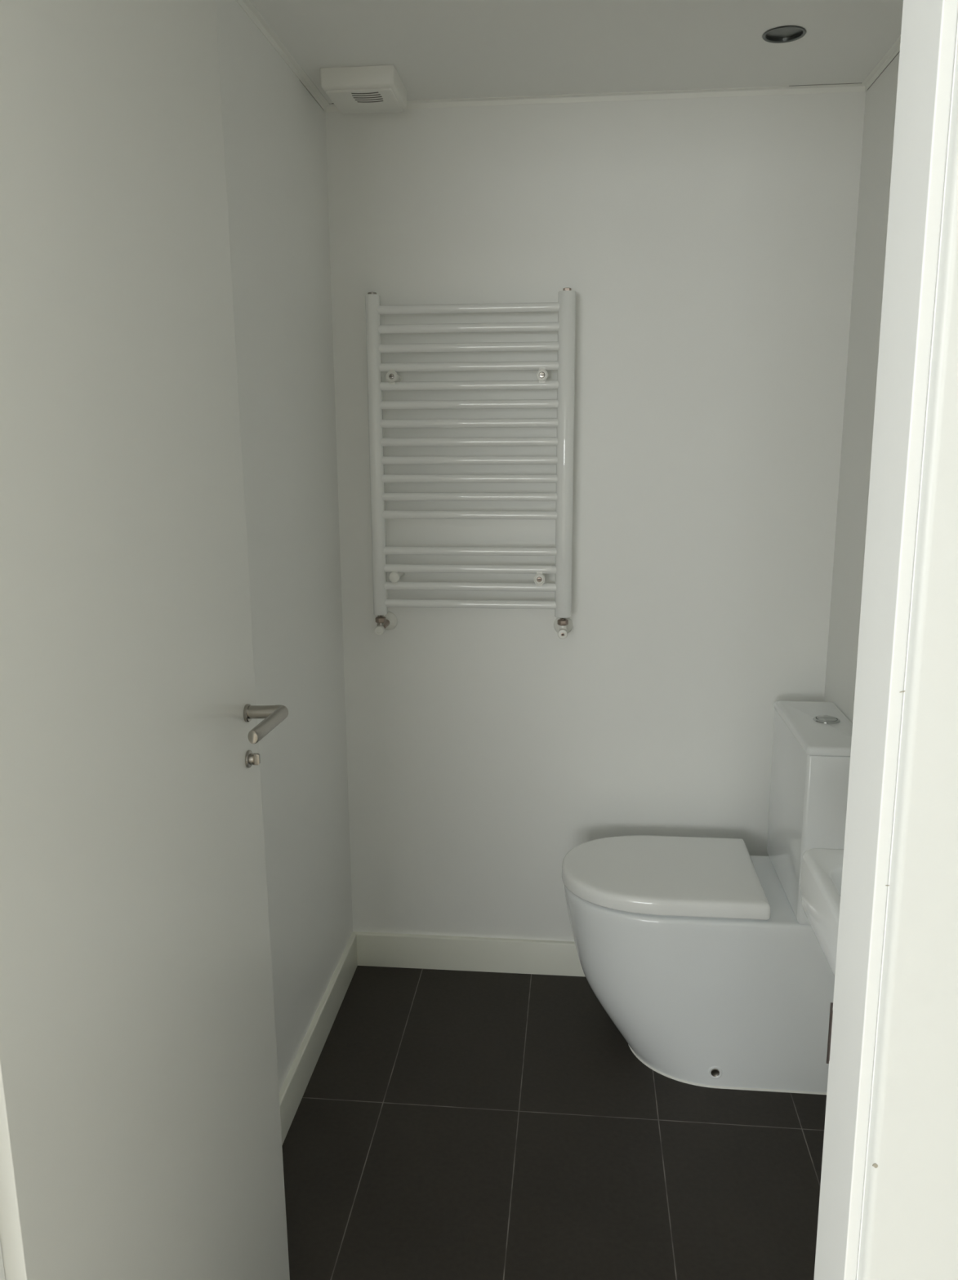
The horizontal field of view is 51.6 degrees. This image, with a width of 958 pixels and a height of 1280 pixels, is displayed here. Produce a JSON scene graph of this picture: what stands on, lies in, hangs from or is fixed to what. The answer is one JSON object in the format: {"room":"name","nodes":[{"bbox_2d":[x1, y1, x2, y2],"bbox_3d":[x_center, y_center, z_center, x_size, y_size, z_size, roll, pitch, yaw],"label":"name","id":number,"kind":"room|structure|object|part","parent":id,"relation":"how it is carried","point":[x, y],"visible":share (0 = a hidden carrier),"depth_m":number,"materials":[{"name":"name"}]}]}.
{"room":"bathroom","nodes":[
{"label":"bathroom","id":0,"kind":"room"},
{"bbox_2d":[215,0,352,1092],"bbox_3d":[-0.495,-0.028,1.689,0.100,2.380,1.777,1,12,6],"label":"wall","id":1,"kind":"structure","parent":0,"point":[274,130],"depth_m":2.11,"materials":[{"name":"paint"}]},
{"bbox_2d":[235,0,328,111],"bbox_3d":[-0.444,-1.067,1.465,0.015,0.014,1.777,1,12,6],"label":"trim","id":2,"kind":"structure","parent":1,"relation":"attached to","point":[248,7],"depth_m":1.98,"materials":[{"name":"plastic"}]},
{"bbox_2d":[279,931,357,1145],"bbox_3d":[-0.434,1.042,1.908,0.013,0.096,1.777,1,12,6],"label":"baseboard","id":3,"kind":"structure","parent":1,"relation":"attached to","point":[294,1086],"depth_m":2.33,"materials":[{"name":"paint"}]},
{"bbox_2d":[281,965,826,1279],"bbox_3d":[0.170,1.129,1.834,1.271,0.050,1.875,1,12,6],"label":"floor","id":4,"kind":"structure","parent":0,"point":[446,1124],"depth_m":2.04,"materials":[{"name":"tile"}]},
{"bbox_2d":[561,701,852,1094],"bbox_3d":[0.520,0.576,2.343,0.648,0.820,0.373,1,12,6],"label":"toilet","id":5,"kind":"object","parent":4,"relation":"on","point":[705,956],"visible":0.93,"depth_m":2.21,"materials":[{"name":"ceramic"}]},
{"bbox_3d":[0.424,0.549,2.345,0.456,0.038,0.367,1,12,6],"label":"seat lid","id":6,"kind":"part","parent":5,"relation":"part of","materials":[{"name":"plastic"}]},
{"bbox_3d":[0.771,0.195,2.237,0.140,0.018,0.373,1,12,6],"label":"cistern lid","id":7,"kind":"part","parent":5,"relation":"part of","materials":[{"name":"ceramic"}]},
{"bbox_2d":[249,0,902,103],"bbox_3d":[0.161,-1.118,1.392,1.271,0.110,1.817,1,12,6],"label":"ceiling","id":8,"kind":"structure","parent":0,"point":[437,49],"depth_m":1.95,"materials":[{"name":"paint"}]},
{"bbox_2d":[320,65,406,114],"bbox_3d":[-0.249,-1.198,2.166,0.159,0.046,0.168,1,12,6],"label":"fan","id":9,"kind":"object","parent":8,"relation":"attached to","point":[377,89],"visible":1,"depth_m":2.10,"materials":[{"name":"white plastic"}]},
{"bbox_3d":[-0.249,-1.179,2.172,0.141,0.006,0.147,1,12,6],"label":"plate","id":10,"kind":"part","parent":9,"relation":"part of","materials":[{"name":"white plastic"}]},
{"bbox_2d":[761,25,805,43],"bbox_3d":[0.591,-1.197,1.916,0.082,0.051,0.082,1,12,6],"label":"recessed light","id":11,"kind":"object","parent":8,"relation":"in","point":[781,34],"visible":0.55,"depth_m":1.93,"materials":[{"name":"metal"}]},
{"bbox_2d":[324,91,865,941],"bbox_3d":[0.261,-0.209,2.537,1.431,2.380,0.100,1,12,6],"label":"wall","id":12,"kind":"structure","parent":0,"point":[705,246],"depth_m":2.44,"materials":[{"name":"paint"}]},
{"bbox_2d":[353,931,584,976],"bbox_3d":[0.260,0.871,2.706,1.231,0.096,0.013,1,12,6],"label":"baseboard","id":13,"kind":"structure","parent":12,"relation":"attached to","point":[537,957],"depth_m":2.73,"materials":[{"name":"paint"}]},
{"bbox_2d":[364,287,575,639],"bbox_3d":[-0.017,-0.415,2.422,0.501,0.831,0.094,1,12,6],"label":"towel radiator","id":14,"kind":"object","parent":12,"relation":"attached to","point":[565,306],"visible":1,"depth_m":2.38,"materials":[{"name":"metal"}]},
{"bbox_3d":[-0.250,-0.439,2.415,0.034,0.766,0.032,1,12,6],"label":"post","id":15,"kind":"part","parent":14,"relation":"part of","materials":[{"name":"metal"}]},
{"bbox_3d":[-0.203,-0.637,2.404,0.021,0.021,0.076,1,12,6],"label":"arm","id":16,"kind":"part","parent":14,"relation":"part of","materials":[{"name":"white plastic"}]},
{"bbox_3d":[0.205,-0.432,2.370,0.041,0.766,0.032,1,12,6],"label":"post","id":17,"kind":"part","parent":14,"relation":"part of","materials":[{"name":"metal"}]},
{"bbox_2d":[325,83,865,111],"bbox_3d":[0.250,-1.238,2.262,1.231,0.015,0.015,1,12,6],"label":"trim","id":18,"kind":"structure","parent":12,"relation":"attached to","point":[843,87],"depth_m":2.25,"materials":[{"name":"plastic"}]},
{"bbox_2d":[823,52,899,723],"bbox_3d":[0.829,-0.006,1.557,0.100,2.380,1.777,1,12,6],"label":"wall","id":19,"kind":"structure","parent":0,"point":[881,96],"depth_m":2.21,"materials":[{"name":"paint"}]},
{"bbox_2d":[800,848,843,976],"bbox_3d":[0.598,0.431,1.258,0.286,0.150,0.460,1,12,6],"label":"basin","id":20,"kind":"object","parent":19,"relation":"attached to","point":[821,869],"visible":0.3,"depth_m":1.38,"materials":[{"name":"ceramic"}]},
{"bbox_2d":[861,35,900,91],"bbox_3d":[0.767,-1.047,1.345,0.015,0.014,1.777,1,12,6],"label":"trim","id":21,"kind":"structure","parent":19,"relation":"attached to","point":[894,50],"depth_m":2.07,"materials":[{"name":"plastic"}]},
{"bbox_2d":[855,17,957,1279],"bbox_3d":[-0.341,0.083,0.744,4.213,2.550,0.078,1,12,6],"label":"wall","id":22,"kind":"structure","parent":0,"point":[956,37],"depth_m":0.62,"materials":[{"name":"paint"}]},
{"bbox_2d":[0,0,289,1279],"bbox_3d":[-0.369,0.199,1.174,0.118,2.035,0.720,1,12,6],"label":"door","id":23,"kind":"structure","parent":22,"relation":"in","point":[140,1135],"depth_m":1.07,"materials":[{"name":"paint"}]},
{"bbox_3d":[-0.335,0.178,1.480,0.014,0.017,0.017,1,12,6],"label":"knob","id":24,"kind":"part","parent":23,"relation":"part of","materials":[{"name":"metal"}]},
{"bbox_3d":[-0.317,0.118,1.403,0.062,0.027,0.152,1,12,6],"label":"lever","id":25,"kind":"part","parent":23,"relation":"part of","materials":[{"name":"metal"}]},
{"bbox_2d":[0,0,957,1279],"bbox_3d":[-0.084,0.276,0.758,0.735,2.065,0.080,1,12,6],"label":"trim","id":26,"kind":"structure","parent":22,"relation":"attached to","point":[928,27],"depth_m":0.65,"materials":[{"name":"paint"}]},
{"bbox_3d":[0.273,0.305,0.767,0.004,0.053,0.003,1,12,6],"label":"strike plate","id":27,"kind":"part","parent":26,"relation":"part of","materials":[{"name":"metal"}]},
{"bbox_2d":[857,41,957,1279],"bbox_3d":[0.307,0.260,0.668,0.081,2.130,0.012,1,12,6],"label":"trim","id":28,"kind":"structure","parent":22,"relation":"attached to","point":[909,1225],"depth_m":0.65,"materials":[{"name":"paint"}]}
]}

